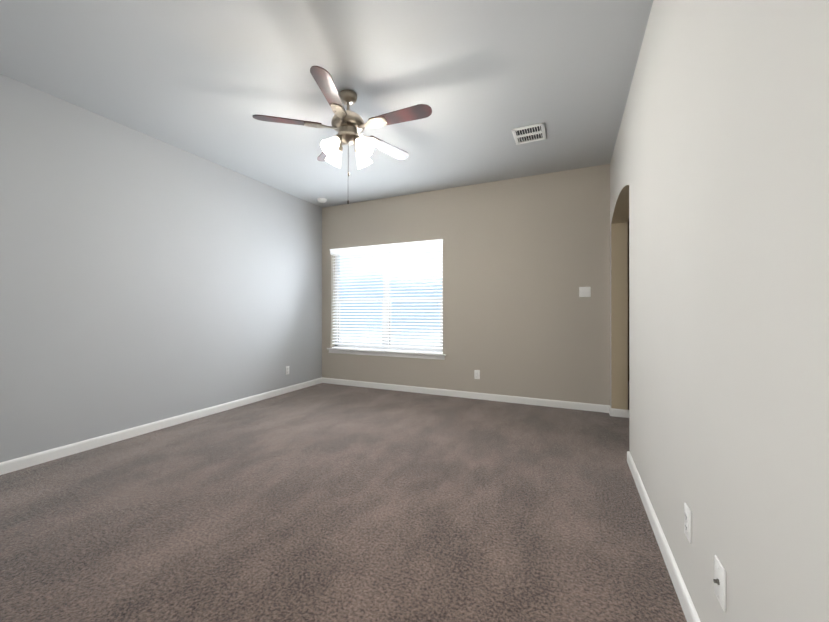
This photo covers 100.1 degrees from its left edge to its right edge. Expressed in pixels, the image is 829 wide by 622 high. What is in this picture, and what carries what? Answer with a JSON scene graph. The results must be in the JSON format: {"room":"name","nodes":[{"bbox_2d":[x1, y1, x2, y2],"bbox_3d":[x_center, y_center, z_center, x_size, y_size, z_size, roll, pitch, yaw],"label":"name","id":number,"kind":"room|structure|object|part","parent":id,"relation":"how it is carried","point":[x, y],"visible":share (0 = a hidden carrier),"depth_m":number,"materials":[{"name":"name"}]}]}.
{"room":"empty living room","nodes":[
{"label":"empty living room","id":0,"kind":"room"},
{"bbox_2d":[0,74,321,461],"bbox_3d":[-2.744,-0.252,2.749,0.150,2.740,6.370,0,0,24],"label":"wall","id":1,"kind":"structure","parent":0,"point":[145,279],"depth_m":3.07,"materials":[{"name":"paint"}]},
{"bbox_2d":[0,377,321,474],"bbox_3d":[-2.401,1.078,3.311,0.014,0.082,4.660,0,0,24],"label":"baseboard","id":2,"kind":"structure","parent":1,"relation":"attached to","point":[16,464],"depth_m":3.06,"materials":[{"name":"white wood"}]},
{"bbox_2d":[285,366,288,374],"bbox_3d":[-1.745,0.816,4.771,0.009,0.115,0.070,0,0,24],"label":"electrical outlet","id":3,"kind":"object","parent":1,"relation":"attached to","point":[286,370],"visible":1,"depth_m":4.76,"materials":[{"name":"white plastic"}]},
{"bbox_2d":[0,0,652,207],"bbox_3d":[0.142,-1.697,2.535,5.590,0.150,8.350,0,0,24],"label":"ceiling","id":4,"kind":"structure","parent":0,"point":[206,79],"depth_m":2.39,"materials":[{"name":"paint"}]},
{"bbox_2d":[317,198,326,202],"bbox_3d":[-1.339,-1.597,5.029,0.136,0.044,0.136,0,0,24],"label":"smoke detector","id":5,"kind":"object","parent":4,"relation":"attached to","point":[322,200],"visible":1,"depth_m":4.99,"materials":[{"name":"white plastic"}]},
{"bbox_2d":[252,66,431,203],"bbox_3d":[-0.449,-1.214,2.594,1.225,0.815,1.270,0,0,24],"label":"fan","id":6,"kind":"object","parent":4,"relation":"hanging from","point":[348,126],"visible":1,"depth_m":2.52,"materials":[{"name":"brown wood"}]},
{"bbox_2d":[511,123,545,144],"bbox_3d":[1.050,-1.615,3.174,0.275,0.012,0.300,0,0,24],"label":"ceiling vent","id":7,"kind":"object","parent":4,"relation":"in","point":[517,136],"visible":0.98,"depth_m":3.16,"materials":[{"name":"white plastic"}]},
{"bbox_2d":[516,126,542,141],"bbox_3d":[1.050,-1.621,3.174,0.219,0.001,0.244,0,0,24],"label":"vent duct","id":8,"kind":"object","parent":4,"relation":"attached to","point":[531,129],"visible":0.43,"depth_m":3.15,"materials":[{"name":"grey metal"}]},
{"bbox_2d":[0,382,686,621],"bbox_3d":[0.142,1.178,2.532,5.590,0.120,8.350,0,0,24],"label":"floor","id":9,"kind":"structure","parent":0,"point":[324,502],"depth_m":1.85,"materials":[{"name":"carpet"}]},
{"bbox_2d":[322,164,609,404],"bbox_3d":[0.392,-0.249,4.719,3.950,2.740,0.200,0,0,24],"label":"wall","id":10,"kind":"structure","parent":0,"point":[525,258],"depth_m":4.27,"materials":[{"name":"paint"}]},
{"bbox_2d":[327,348,445,359],"bbox_3d":[-0.447,0.610,5.022,1.930,0.079,0.155,0,0,24],"label":"window sill","id":11,"kind":"structure","parent":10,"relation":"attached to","point":[437,356],"depth_m":4.92,"materials":[{"name":"white"}]},
{"bbox_2d":[330,239,442,353],"bbox_3d":[-0.430,-0.186,5.062,1.846,1.534,0.190,0,0,24],"label":"window blinds","id":12,"kind":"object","parent":10,"relation":"in","point":[386,300],"depth_m":5.04,"materials":[{"name":"white plastic"}]},
{"bbox_2d":[333,254,333,310],"bbox_3d":[-1.245,-0.439,5.328,0.009,0.880,0.009,0,0,6],"label":"blind cord","id":13,"kind":"object","parent":12,"relation":"hanging from","point":[333,254],"depth_m":5.32,"materials":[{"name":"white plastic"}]},
{"bbox_3d":[-0.450,-0.186,5.018,1.846,1.534,0.093,0,0,24],"label":"window blind rails","id":14,"kind":"part","parent":12,"relation":"part of","materials":[{"name":"white plastic"}]},
{"bbox_2d":[400,249,400,349],"bbox_3d":[-0.200,-0.167,4.954,0.002,1.465,0.002,0,0,24],"label":"blind cord","id":15,"kind":"object","parent":12,"relation":"hanging from","point":[400,290],"depth_m":4.95,"materials":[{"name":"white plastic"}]},
{"bbox_2d":[322,377,609,412],"bbox_3d":[0.348,1.079,4.620,3.950,0.082,0.014,0,0,24],"label":"baseboard","id":16,"kind":"structure","parent":10,"relation":"attached to","point":[533,401],"depth_m":4.41,"materials":[{"name":"white wood"}]},
{"bbox_2d":[474,370,479,378],"bbox_3d":[0.796,0.810,4.421,0.070,0.115,0.009,0,0,24],"label":"electrical outlet","id":17,"kind":"object","parent":10,"relation":"attached to","point":[476,374],"visible":1,"depth_m":4.42,"materials":[{"name":"white plastic"}]},
{"bbox_2d":[579,287,590,296],"bbox_3d":[1.919,-0.215,3.909,0.116,0.115,0.022,0,0,24],"label":"switch plate","id":18,"kind":"object","parent":10,"relation":"attached to","point":[584,291],"visible":1,"depth_m":3.91,"materials":[{"name":"white plastic"}]},
{"bbox_2d":[628,219,628,381],"bbox_3d":[3.647,-0.248,5.468,1.370,2.740,0.120,0,0,24],"label":"wall","id":19,"kind":"structure","parent":0,"point":[628,300],"depth_m":5.51,"materials":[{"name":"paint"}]},
{"bbox_2d":[610,0,828,621],"bbox_3d":[0.994,-0.254,1.064,0.150,2.740,6.370,0,0,24],"label":"wall","id":20,"kind":"structure","parent":0,"point":[719,181],"depth_m":0.93,"materials":[{"name":"paint"}]},
{"bbox_2d":[610,408,628,417],"bbox_3d":[2.168,1.078,3.668,0.178,0.082,0.014,0,0,24],"label":"baseboard","id":21,"kind":"structure","parent":20,"relation":"attached to","point":[614,412],"depth_m":3.66,"materials":[{"name":"white wood"}]},
{"bbox_2d":[627,451,700,621],"bbox_3d":[0.906,1.075,1.069,0.014,0.082,3.290,0,0,24],"label":"baseboard","id":22,"kind":"structure","parent":20,"relation":"attached to","point":[687,604],"depth_m":1.52,"materials":[{"name":"white wood"}]},
{"bbox_2d":[684,503,691,543],"bbox_3d":[1.001,0.776,1.273,0.009,0.115,0.070,0,0,24],"label":"electrical outlet","id":23,"kind":"object","parent":20,"relation":"attached to","point":[687,522],"visible":1,"depth_m":1.26,"materials":[{"name":"white plastic"}]},
{"bbox_2d":[713,555,725,610],"bbox_3d":[0.874,0.781,1.001,0.017,0.115,0.070,0,0,24],"label":"outlet","id":24,"kind":"object","parent":20,"relation":"attached to","point":[719,580],"visible":1,"depth_m":0.99,"materials":[{"name":"white plastic"}]},
{"label":"outside","id":25,"kind":"structure","parent":0,"visible":0},
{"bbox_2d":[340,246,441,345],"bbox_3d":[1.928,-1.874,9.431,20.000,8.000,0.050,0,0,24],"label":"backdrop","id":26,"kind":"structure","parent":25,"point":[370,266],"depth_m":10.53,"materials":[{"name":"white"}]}
]}

